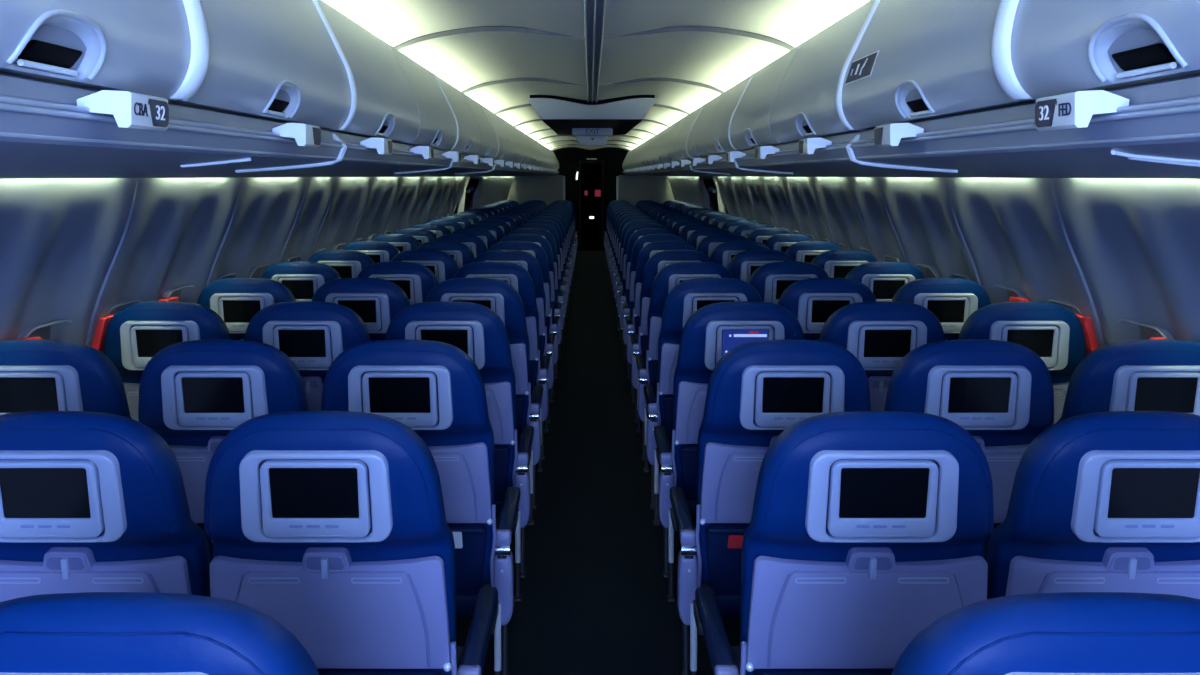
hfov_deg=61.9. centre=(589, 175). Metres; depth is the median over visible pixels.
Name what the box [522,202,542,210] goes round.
seat
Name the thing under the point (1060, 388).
tray
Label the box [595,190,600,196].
indicator
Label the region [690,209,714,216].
seat
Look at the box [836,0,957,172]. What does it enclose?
strip
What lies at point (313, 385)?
tray
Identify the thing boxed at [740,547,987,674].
tray
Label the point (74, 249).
wall
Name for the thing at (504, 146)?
bin
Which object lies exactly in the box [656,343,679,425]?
tray
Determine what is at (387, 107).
bin
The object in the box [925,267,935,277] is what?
shade
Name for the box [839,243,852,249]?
window
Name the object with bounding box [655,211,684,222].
seat
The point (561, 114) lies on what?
ceiling panel
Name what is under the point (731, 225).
seat
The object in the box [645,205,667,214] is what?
seat
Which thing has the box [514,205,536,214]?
seat
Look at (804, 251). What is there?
seat
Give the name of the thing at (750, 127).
bin
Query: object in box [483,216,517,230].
seat
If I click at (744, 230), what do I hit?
seat
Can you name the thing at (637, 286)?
tray
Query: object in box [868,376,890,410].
tray
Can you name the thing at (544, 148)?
bin
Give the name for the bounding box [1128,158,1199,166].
service panel edge
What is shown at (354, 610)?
tray
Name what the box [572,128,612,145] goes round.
exit sign
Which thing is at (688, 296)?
seat
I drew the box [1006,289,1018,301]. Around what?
shade
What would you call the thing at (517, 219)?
seat
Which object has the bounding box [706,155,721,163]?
sign
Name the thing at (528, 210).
seat
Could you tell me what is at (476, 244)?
seat
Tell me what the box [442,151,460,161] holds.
sign
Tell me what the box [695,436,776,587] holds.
tray
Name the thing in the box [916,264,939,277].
window
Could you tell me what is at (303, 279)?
seat
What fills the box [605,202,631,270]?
seat
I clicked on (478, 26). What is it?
ceiling
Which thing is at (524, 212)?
seat
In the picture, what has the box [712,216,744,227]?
seat
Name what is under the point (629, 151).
bin
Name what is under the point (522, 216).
seat
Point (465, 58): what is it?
ceiling
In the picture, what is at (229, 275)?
window
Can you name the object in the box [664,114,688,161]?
bin
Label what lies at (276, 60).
bin
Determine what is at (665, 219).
seat
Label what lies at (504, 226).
seat
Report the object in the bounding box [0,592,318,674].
seat
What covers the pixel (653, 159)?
bin
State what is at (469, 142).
bin
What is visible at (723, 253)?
seat
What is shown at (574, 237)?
seat
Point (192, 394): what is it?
seat
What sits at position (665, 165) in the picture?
sign
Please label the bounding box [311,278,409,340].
seat
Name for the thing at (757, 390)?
seat
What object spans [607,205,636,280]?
seat
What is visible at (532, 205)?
seat
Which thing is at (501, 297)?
seat
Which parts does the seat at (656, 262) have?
armrest, armrest panel, leg, leg, backrest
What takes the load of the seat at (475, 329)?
on the floor
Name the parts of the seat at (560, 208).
backrest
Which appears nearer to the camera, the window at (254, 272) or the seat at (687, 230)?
the window at (254, 272)
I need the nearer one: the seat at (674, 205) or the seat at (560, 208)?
the seat at (560, 208)
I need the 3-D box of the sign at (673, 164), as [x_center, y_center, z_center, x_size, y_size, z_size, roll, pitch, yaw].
[0.655,-0.086,7.634,0.071,0.048,0.116,0,0,0]
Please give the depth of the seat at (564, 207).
14.90 m
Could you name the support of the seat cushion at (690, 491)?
on the seat at (714, 329)
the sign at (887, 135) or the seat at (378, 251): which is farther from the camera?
the seat at (378, 251)
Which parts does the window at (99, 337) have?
frame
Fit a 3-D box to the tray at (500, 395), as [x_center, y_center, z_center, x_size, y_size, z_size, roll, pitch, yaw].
[-0.501,0.944,3.579,0.484,0.475,0.144,0,0,0]
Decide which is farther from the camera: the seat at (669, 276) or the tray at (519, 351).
the seat at (669, 276)
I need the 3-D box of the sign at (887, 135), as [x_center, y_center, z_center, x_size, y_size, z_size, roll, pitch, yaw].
[0.655,-0.086,2.125,0.071,0.048,0.116,0,0,0]
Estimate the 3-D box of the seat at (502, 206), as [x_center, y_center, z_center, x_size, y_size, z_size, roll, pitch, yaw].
[-1.481,1.009,15.986,0.509,1.144,0.729,0,0,0]
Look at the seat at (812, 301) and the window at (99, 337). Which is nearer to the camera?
the window at (99, 337)
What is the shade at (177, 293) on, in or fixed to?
attached to the window at (174, 294)
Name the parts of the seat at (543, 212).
backrest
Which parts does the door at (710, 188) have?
handle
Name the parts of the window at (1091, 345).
frame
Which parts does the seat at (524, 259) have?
backrest, leg, leg, armrest panel, armrest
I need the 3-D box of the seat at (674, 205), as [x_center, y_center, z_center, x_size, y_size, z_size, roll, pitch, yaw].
[1.514,1.009,16.799,0.509,1.144,0.729,0,0,0]
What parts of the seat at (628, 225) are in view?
armrest panel, backrest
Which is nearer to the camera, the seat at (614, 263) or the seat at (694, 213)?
the seat at (614, 263)
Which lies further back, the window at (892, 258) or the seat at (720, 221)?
the seat at (720, 221)
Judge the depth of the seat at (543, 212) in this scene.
12.45 m
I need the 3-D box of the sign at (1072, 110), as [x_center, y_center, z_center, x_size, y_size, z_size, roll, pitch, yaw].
[0.655,-0.086,1.338,0.072,0.048,0.116,0,0,0]
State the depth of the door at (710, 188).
13.53 m
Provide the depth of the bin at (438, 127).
4.04 m
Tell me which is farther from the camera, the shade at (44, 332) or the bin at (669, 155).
the bin at (669, 155)
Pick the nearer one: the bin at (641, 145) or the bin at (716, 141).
the bin at (716, 141)
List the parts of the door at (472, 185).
handle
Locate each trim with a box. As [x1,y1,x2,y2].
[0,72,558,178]
[579,161,603,250]
[583,0,606,101]
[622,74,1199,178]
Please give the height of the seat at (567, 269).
1.144 m
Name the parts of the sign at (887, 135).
number plate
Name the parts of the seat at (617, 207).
backrest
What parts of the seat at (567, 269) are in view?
backrest, armrest panel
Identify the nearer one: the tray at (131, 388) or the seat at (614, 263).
the tray at (131, 388)
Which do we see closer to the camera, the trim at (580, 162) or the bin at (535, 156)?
the bin at (535, 156)
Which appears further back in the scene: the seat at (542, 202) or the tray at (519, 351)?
the seat at (542, 202)
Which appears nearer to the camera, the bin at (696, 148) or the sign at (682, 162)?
the bin at (696, 148)
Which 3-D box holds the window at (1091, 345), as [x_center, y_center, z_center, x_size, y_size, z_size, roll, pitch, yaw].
[1.766,0.641,3.631,0.134,0.358,0.385,0,0,0]
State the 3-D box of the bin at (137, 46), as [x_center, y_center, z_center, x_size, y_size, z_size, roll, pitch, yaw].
[-1.026,-0.300,0.933,0.854,0.360,1.323,0,0,0]
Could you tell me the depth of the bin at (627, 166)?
17.45 m
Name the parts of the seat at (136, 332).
backrest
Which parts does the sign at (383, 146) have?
number plate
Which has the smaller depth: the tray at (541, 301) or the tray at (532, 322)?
the tray at (532, 322)
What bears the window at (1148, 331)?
in the wall at (1113, 249)
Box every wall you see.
[0,176,514,346]
[543,147,638,250]
[667,176,1199,355]
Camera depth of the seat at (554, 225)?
10.00 m
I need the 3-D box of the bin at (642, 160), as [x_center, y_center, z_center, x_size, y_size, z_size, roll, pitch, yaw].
[1.066,-0.300,12.385,0.841,0.360,1.026,0,0,0]
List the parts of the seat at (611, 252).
backrest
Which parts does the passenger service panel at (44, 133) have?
edge rail, edge rail, edge rail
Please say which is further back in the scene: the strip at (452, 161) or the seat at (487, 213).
the seat at (487, 213)
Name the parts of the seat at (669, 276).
armrest, leg, armrest panel, leg, backrest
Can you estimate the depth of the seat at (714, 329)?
3.52 m
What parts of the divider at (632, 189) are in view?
edge trim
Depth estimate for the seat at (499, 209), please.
14.84 m
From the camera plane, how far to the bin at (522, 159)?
9.24 m
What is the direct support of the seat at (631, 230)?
on the floor
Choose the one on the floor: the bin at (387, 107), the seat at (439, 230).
the seat at (439, 230)
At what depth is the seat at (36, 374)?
2.63 m
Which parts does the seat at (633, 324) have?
armrest, armrest panel, leg, leg, backrest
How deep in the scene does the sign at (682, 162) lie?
6.79 m
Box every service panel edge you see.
[181,158,250,167]
[1111,150,1199,163]
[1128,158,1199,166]
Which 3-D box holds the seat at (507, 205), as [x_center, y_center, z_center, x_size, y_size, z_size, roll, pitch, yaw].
[-1.481,1.009,16.799,0.509,1.144,0.729,0,0,0]
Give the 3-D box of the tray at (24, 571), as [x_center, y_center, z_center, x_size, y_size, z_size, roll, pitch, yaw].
[-0.991,0.944,1.953,0.484,0.475,0.144,0,0,0]
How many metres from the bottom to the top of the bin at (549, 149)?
0.360 m
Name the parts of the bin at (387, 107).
bin handle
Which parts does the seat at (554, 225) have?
backrest, armrest panel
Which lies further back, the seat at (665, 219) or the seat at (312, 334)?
the seat at (665, 219)
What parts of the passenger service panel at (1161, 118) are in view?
edge rail, edge rail, edge rail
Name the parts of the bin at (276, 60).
bin handle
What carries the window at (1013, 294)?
in the wall at (1113, 249)
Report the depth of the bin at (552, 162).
16.46 m
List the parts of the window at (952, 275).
frame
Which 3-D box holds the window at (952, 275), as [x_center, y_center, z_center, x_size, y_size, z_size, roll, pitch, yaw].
[1.778,0.641,4.675,0.109,0.358,0.331,0,0,0]
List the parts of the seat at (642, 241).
armrest panel, armrest, leg, leg, backrest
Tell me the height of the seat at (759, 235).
1.144 m
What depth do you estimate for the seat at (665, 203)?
18.09 m
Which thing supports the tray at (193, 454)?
on the seat at (192, 394)
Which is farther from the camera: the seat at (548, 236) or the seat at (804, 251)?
the seat at (548, 236)
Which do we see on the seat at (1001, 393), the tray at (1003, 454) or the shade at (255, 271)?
the tray at (1003, 454)
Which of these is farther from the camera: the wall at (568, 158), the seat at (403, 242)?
the wall at (568, 158)
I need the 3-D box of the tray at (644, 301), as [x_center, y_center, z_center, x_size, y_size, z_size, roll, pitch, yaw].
[0.534,0.944,6.018,0.484,0.475,0.144,0,0,0]
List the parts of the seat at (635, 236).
armrest panel, armrest, leg, backrest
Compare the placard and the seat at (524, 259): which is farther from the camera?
the seat at (524, 259)
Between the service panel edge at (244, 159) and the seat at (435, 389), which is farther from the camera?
the seat at (435, 389)
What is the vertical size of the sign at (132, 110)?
0.048 m
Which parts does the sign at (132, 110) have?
number plate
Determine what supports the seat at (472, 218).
on the floor
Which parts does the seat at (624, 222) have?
armrest panel, backrest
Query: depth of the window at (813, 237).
7.78 m
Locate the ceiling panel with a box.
[527,95,656,134]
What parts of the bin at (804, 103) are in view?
bin handle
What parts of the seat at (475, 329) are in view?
backrest, seat frame, leg, armrest panel, leg, armrest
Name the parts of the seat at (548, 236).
backrest, leg, armrest panel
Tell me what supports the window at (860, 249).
in the wall at (1113, 249)
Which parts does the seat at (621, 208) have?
backrest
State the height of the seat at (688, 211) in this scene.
1.144 m
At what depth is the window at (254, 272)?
5.14 m
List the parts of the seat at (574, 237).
backrest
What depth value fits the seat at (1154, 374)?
2.63 m
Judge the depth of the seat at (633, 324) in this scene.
6.77 m
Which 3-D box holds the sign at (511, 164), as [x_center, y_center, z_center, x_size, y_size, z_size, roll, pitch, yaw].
[-0.622,-0.086,7.634,0.071,0.048,0.116,0,0,0]
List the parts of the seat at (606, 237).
backrest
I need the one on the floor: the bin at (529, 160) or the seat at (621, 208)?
the seat at (621, 208)
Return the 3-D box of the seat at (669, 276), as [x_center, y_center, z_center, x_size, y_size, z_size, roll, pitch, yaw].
[0.517,1.009,5.417,0.518,1.144,0.729,0,0,0]
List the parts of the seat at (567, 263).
backrest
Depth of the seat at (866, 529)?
1.89 m
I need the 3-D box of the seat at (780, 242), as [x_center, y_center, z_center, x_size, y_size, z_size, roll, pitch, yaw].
[1.514,1.009,7.856,0.509,1.144,0.729,0,0,0]
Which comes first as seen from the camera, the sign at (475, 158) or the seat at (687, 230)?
the sign at (475, 158)
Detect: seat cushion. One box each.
[456,555,494,616]
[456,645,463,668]
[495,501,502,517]
[673,472,696,517]
[695,528,740,616]
[730,645,739,674]
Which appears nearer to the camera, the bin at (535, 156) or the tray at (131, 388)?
the tray at (131, 388)
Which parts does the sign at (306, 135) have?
number plate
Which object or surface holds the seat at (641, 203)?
on the floor
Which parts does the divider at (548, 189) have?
edge trim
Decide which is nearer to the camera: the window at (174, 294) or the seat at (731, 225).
the window at (174, 294)
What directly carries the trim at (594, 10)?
attached to the ceiling at (465, 58)
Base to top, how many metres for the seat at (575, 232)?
1.144 m
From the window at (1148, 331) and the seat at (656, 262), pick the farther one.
the seat at (656, 262)
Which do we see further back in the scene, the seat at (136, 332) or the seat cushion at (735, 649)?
the seat at (136, 332)
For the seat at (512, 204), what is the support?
on the floor
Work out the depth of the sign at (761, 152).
3.64 m
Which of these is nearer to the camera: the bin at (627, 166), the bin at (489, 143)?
the bin at (489, 143)
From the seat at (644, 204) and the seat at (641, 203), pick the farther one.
the seat at (641, 203)
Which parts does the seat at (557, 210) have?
backrest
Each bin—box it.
[0,0,209,100]
[167,0,351,129]
[317,0,419,142]
[388,44,456,149]
[436,75,480,154]
[462,92,497,157]
[483,106,509,160]
[496,115,519,161]
[507,122,526,163]
[516,128,532,164]
[523,132,537,165]
[529,136,541,166]
[534,140,545,166]
[538,142,548,167]
[541,144,550,167]
[544,146,553,168]
[547,148,555,168]
[549,149,557,169]
[622,151,629,169]
[624,150,631,169]
[626,148,634,168]
[628,146,637,168]
[631,144,640,167]
[633,142,643,167]
[637,139,648,166]
[640,136,653,166]
[645,132,659,165]
[650,127,667,164]
[656,122,676,163]
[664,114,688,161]
[674,106,701,160]
[687,92,723,157]
[704,75,750,154]
[730,44,800,149]
[769,0,874,142]
[841,0,1035,129]
[991,0,1199,100]
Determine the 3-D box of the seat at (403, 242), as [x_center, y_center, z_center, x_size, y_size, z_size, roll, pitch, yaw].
[-1.481,1.009,7.856,0.509,1.144,0.729,0,0,0]
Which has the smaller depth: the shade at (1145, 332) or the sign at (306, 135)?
the sign at (306, 135)
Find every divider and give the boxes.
[507,175,564,205]
[616,175,674,205]
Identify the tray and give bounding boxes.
[0,547,191,601]
[123,382,139,420]
[169,436,225,522]
[210,547,456,674]
[301,376,322,410]
[428,442,496,586]
[484,381,517,486]
[510,343,530,425]
[525,316,539,384]
[536,297,546,354]
[544,283,551,332]
[633,283,641,332]
[638,297,649,354]
[646,316,661,384]
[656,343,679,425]
[671,381,707,486]
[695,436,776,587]
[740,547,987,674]
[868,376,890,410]
[972,436,1029,522]
[1005,547,1199,598]
[1053,382,1068,424]
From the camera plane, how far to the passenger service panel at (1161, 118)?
1.78 m
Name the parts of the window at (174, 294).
frame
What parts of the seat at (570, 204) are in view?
backrest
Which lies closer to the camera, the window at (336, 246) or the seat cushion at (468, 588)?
the seat cushion at (468, 588)
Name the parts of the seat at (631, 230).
armrest panel, leg, backrest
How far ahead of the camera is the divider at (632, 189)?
19.75 m
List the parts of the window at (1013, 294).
frame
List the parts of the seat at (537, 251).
backrest, leg, armrest panel, armrest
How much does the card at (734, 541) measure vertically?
0.038 m
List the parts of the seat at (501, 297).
backrest, leg, leg, armrest panel, armrest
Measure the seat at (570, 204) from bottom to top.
1.144 m
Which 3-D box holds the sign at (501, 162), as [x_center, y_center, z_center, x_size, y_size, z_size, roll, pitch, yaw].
[-0.622,-0.086,6.847,0.071,0.048,0.116,0,0,0]
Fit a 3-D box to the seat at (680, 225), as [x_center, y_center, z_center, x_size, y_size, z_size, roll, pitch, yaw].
[1.014,1.009,10.295,0.490,1.144,0.729,0,0,0]
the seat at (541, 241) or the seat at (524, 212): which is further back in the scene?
the seat at (524, 212)
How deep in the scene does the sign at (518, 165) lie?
8.36 m
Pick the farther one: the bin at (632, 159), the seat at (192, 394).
the bin at (632, 159)
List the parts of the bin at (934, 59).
bin handle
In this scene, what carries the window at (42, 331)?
in the wall at (74, 249)
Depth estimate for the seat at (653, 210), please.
14.03 m
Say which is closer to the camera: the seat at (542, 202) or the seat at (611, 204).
the seat at (611, 204)
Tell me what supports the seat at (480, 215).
on the floor
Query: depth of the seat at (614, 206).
15.74 m
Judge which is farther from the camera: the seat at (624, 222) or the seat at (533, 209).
the seat at (533, 209)
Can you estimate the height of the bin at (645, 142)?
0.360 m
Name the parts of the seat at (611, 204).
backrest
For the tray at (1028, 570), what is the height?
0.475 m
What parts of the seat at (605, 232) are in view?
backrest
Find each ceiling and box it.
[322,0,869,150]
[395,26,793,138]
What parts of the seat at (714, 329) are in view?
armrest, leg, armrest panel, leg, seat frame, backrest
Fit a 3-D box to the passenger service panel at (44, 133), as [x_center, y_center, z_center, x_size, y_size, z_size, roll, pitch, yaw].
[-1.076,-0.057,9.750,0.878,0.127,22.100,0,0,0]
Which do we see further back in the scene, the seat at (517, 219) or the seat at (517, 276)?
the seat at (517, 219)
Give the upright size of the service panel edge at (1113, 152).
0.026 m
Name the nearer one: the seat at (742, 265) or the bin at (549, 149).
the seat at (742, 265)
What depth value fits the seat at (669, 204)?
17.27 m
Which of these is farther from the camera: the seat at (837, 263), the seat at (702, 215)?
the seat at (702, 215)
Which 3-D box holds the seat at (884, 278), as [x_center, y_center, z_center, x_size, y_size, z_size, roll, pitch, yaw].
[1.514,1.009,5.417,0.509,1.144,0.729,0,0,0]
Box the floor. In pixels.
[456,238,739,674]
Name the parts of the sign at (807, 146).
number plate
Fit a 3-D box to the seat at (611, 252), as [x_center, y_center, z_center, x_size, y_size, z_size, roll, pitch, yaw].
[0.514,1.009,13.547,0.510,1.144,0.729,0,0,0]
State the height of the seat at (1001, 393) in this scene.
1.144 m
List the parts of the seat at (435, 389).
backrest, seat frame, leg, armrest panel, leg, armrest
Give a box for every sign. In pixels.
[76,90,168,130]
[272,123,320,147]
[360,137,391,154]
[409,146,433,158]
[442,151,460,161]
[464,155,479,163]
[481,158,493,165]
[494,160,504,166]
[505,162,513,167]
[514,163,520,168]
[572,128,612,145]
[663,163,670,168]
[671,161,679,167]
[680,160,690,166]
[691,158,704,165]
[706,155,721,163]
[726,151,745,161]
[755,146,779,158]
[799,137,831,154]
[874,123,923,147]
[1035,90,1129,130]
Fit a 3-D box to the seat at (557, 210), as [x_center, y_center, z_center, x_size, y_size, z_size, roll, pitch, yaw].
[-0.481,1.009,13.547,0.510,1.144,0.729,0,0,0]
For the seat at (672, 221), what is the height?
1.144 m
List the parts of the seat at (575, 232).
backrest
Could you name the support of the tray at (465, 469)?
on the seat at (435, 389)
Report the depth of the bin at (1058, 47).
1.32 m
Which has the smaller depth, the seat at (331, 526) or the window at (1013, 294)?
the seat at (331, 526)
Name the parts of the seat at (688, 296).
armrest, leg, armrest panel, leg, seat frame, backrest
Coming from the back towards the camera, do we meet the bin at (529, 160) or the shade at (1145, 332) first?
the bin at (529, 160)
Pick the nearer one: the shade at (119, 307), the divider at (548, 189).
the shade at (119, 307)
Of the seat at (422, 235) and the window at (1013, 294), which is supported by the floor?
the seat at (422, 235)
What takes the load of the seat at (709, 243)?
on the floor
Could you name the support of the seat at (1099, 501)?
on the floor
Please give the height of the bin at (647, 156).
0.360 m
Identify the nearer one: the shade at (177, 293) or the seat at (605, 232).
the shade at (177, 293)
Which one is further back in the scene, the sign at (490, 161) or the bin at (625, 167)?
the bin at (625, 167)
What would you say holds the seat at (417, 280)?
on the floor
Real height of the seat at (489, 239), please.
1.144 m
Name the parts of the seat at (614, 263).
backrest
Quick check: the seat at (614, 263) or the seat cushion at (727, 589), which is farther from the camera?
the seat at (614, 263)
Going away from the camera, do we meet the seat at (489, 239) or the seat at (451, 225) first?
the seat at (489, 239)
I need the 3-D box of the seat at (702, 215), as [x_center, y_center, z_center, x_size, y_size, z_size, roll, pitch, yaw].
[1.514,1.009,12.734,0.509,1.144,0.729,0,0,0]
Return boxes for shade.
[28,325,51,339]
[116,303,133,311]
[169,289,181,301]
[251,267,260,277]
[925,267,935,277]
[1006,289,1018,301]
[1054,303,1072,311]
[1139,325,1162,339]
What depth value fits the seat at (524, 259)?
5.94 m
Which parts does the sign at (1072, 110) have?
number plate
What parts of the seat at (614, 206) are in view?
backrest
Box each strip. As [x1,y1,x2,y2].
[235,0,356,172]
[394,73,458,173]
[455,105,498,174]
[686,105,729,174]
[728,73,792,173]
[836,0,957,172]
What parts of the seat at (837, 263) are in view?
backrest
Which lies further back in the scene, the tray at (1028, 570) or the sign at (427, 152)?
the sign at (427, 152)
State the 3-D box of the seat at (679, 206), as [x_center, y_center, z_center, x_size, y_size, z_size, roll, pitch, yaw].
[1.514,1.009,15.986,0.509,1.144,0.729,0,0,0]
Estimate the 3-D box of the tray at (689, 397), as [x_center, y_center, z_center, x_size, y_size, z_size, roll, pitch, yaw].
[0.534,0.944,3.579,0.484,0.475,0.144,0,0,0]
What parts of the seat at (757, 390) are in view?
armrest, leg, armrest panel, leg, seat frame, backrest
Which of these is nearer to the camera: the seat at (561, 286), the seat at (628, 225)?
the seat at (561, 286)
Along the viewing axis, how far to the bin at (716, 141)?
5.15 m
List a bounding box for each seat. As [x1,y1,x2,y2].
[0,339,131,418]
[0,411,209,601]
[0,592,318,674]
[103,301,230,420]
[138,339,308,562]
[197,278,295,339]
[204,411,497,674]
[244,301,369,410]
[261,261,340,300]
[307,250,373,277]
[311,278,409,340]
[321,339,520,674]
[342,241,399,262]
[357,261,437,304]
[370,234,420,251]
[385,301,533,601]
[390,250,458,283]
[392,228,436,243]
[411,224,450,237]
[415,241,474,268]
[425,220,461,232]
[425,278,542,524]
[435,234,486,257]
[438,216,470,228]
[449,214,479,223]
[451,228,496,250]
[453,261,549,471]
[458,211,486,219]
[463,224,504,242]
[468,209,492,216]
[472,250,554,432]
[474,220,511,235]
[475,207,498,214]
[481,205,503,212]
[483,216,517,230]
[488,204,507,210]
[488,241,558,402]
[491,214,522,226]
[492,202,511,208]
[496,201,515,207]
[498,211,526,222]
[499,234,561,378]
[503,200,518,205]
[505,209,530,220]
[509,228,563,359]
[510,207,533,217]
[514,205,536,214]
[516,224,565,343]
[517,204,539,212]
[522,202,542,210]
[522,220,567,330]
[524,201,544,208]
[527,200,546,207]
[528,216,569,318]
[532,214,570,308]
[536,211,571,300]
[540,209,572,292]
[543,207,573,286]
[546,205,574,280]
[548,204,575,274]
[550,202,576,270]
[551,201,576,264]
[554,200,577,261]
[604,200,627,260]
[605,201,630,265]
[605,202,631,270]
[606,204,633,274]
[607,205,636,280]
[608,207,639,286]
[609,209,642,292]
[610,211,646,300]
[612,214,650,308]
[613,216,654,318]
[615,220,660,330]
[617,224,666,343]
[619,228,674,359]
[622,234,684,378]
[626,241,696,402]
[630,250,712,432]
[635,200,654,206]
[636,261,733,471]
[637,201,656,208]
[640,202,659,210]
[642,204,664,212]
[643,278,761,524]
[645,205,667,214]
[648,207,672,216]
[651,209,679,219]
[654,301,804,601]
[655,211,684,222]
[660,214,691,225]
[663,200,678,205]
[665,216,699,230]
[666,201,685,206]
[669,339,870,674]
[670,202,689,208]
[671,220,708,235]
[674,204,693,210]
[679,205,700,212]
[679,224,720,241]
[684,207,707,214]
[687,228,732,248]
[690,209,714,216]
[695,411,993,674]
[696,211,723,219]
[697,234,748,256]
[703,214,733,223]
[710,241,769,267]
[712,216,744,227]
[721,220,757,232]
[727,250,794,282]
[733,224,772,237]
[747,228,791,243]
[748,261,828,303]
[764,234,813,251]
[777,278,875,340]
[785,241,842,262]
[811,250,877,277]
[819,301,944,410]
[846,261,924,300]
[884,339,1053,561]
[891,592,1199,674]
[892,278,990,339]
[958,301,1085,424]
[987,411,1199,598]
[1055,339,1199,423]
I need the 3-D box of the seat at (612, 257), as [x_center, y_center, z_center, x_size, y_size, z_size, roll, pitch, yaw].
[0.514,1.009,12.734,0.510,1.144,0.729,0,0,0]
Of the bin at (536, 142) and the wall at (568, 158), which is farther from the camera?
the wall at (568, 158)
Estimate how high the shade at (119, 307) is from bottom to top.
0.346 m
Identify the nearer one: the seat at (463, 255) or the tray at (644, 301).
the tray at (644, 301)
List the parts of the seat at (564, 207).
backrest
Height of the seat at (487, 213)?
1.144 m
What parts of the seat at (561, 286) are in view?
backrest, armrest panel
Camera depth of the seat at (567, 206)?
15.74 m
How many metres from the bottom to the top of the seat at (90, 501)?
1.144 m
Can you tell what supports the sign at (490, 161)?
attached to the wall
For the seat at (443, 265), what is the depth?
5.89 m
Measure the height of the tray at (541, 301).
0.475 m
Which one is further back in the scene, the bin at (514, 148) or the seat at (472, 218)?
the seat at (472, 218)
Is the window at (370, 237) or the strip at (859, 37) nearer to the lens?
the strip at (859, 37)
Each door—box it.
[454,176,483,213]
[581,163,601,237]
[698,176,728,213]
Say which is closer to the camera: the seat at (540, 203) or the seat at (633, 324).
the seat at (633, 324)
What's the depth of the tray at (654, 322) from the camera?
5.18 m
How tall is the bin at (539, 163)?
0.360 m
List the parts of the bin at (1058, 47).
bin divider strip, bin handle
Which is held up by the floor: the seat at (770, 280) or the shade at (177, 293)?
the seat at (770, 280)
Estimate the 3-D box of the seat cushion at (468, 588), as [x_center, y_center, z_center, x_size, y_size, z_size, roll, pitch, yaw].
[-0.501,1.190,3.027,0.444,0.120,0.470,0,0,0]
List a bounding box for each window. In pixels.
[16,319,71,339]
[92,299,141,352]
[158,285,194,301]
[217,273,236,279]
[247,264,270,277]
[286,255,301,261]
[332,243,345,249]
[367,234,377,240]
[806,234,816,240]
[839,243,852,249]
[858,248,869,252]
[884,255,899,261]
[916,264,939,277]
[950,273,969,279]
[993,285,1029,301]
[1047,299,1097,354]
[1118,319,1174,339]
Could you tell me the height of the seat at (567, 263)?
1.144 m
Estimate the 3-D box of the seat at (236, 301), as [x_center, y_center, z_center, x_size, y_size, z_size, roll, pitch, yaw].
[-1.481,1.009,4.604,0.509,1.144,0.729,0,0,0]
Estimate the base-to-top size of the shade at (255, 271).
0.346 m
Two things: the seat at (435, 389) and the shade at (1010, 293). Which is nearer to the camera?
the seat at (435, 389)
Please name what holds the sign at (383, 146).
attached to the wall
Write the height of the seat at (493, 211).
1.144 m
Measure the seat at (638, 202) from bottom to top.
1.144 m
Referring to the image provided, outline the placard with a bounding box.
[845,50,878,84]
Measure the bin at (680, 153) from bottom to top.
0.360 m
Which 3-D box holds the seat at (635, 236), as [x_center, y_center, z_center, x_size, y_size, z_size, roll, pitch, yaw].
[0.514,1.009,8.669,0.510,1.144,0.729,0,0,0]
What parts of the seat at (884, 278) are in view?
backrest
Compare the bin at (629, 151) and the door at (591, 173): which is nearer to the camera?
the bin at (629, 151)
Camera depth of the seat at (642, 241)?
7.59 m
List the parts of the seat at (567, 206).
backrest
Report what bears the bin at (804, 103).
attached to the wall
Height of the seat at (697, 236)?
1.144 m
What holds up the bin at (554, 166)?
attached to the wall
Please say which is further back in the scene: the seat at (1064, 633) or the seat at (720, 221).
the seat at (720, 221)
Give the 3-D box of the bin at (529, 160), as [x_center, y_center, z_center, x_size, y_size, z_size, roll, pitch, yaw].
[-1.033,-0.300,10.325,0.841,0.360,1.026,0,0,0]
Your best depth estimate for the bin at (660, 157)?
9.24 m
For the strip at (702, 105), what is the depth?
6.71 m
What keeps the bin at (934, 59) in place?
attached to the wall
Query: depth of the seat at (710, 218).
11.58 m
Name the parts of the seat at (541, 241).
backrest, leg, armrest, armrest panel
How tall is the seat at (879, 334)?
1.144 m
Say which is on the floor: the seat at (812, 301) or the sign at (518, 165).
the seat at (812, 301)
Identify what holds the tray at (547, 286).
on the seat at (537, 251)
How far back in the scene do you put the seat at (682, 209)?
14.84 m
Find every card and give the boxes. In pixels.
[452,532,462,547]
[727,535,743,547]
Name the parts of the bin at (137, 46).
bin handle, bin divider strip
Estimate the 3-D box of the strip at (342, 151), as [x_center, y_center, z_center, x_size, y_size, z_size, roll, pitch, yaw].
[-0.756,-0.243,2.587,0.301,0.470,0.051,0,0,-6]
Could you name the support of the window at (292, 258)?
in the wall at (74, 249)
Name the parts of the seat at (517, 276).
backrest, leg, leg, armrest panel, armrest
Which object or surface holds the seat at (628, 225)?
on the floor
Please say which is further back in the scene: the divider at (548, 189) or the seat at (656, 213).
the divider at (548, 189)
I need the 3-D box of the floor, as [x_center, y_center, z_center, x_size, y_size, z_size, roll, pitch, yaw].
[0.017,1.610,12.100,3.800,0.060,26.800,0,0,0]
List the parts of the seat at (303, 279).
backrest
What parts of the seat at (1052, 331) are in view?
backrest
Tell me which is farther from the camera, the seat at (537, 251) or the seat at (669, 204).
the seat at (669, 204)
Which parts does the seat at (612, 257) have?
backrest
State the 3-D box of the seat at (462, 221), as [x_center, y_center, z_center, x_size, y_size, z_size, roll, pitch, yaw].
[-1.481,1.009,11.108,0.509,1.144,0.729,0,0,0]
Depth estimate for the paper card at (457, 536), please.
2.75 m

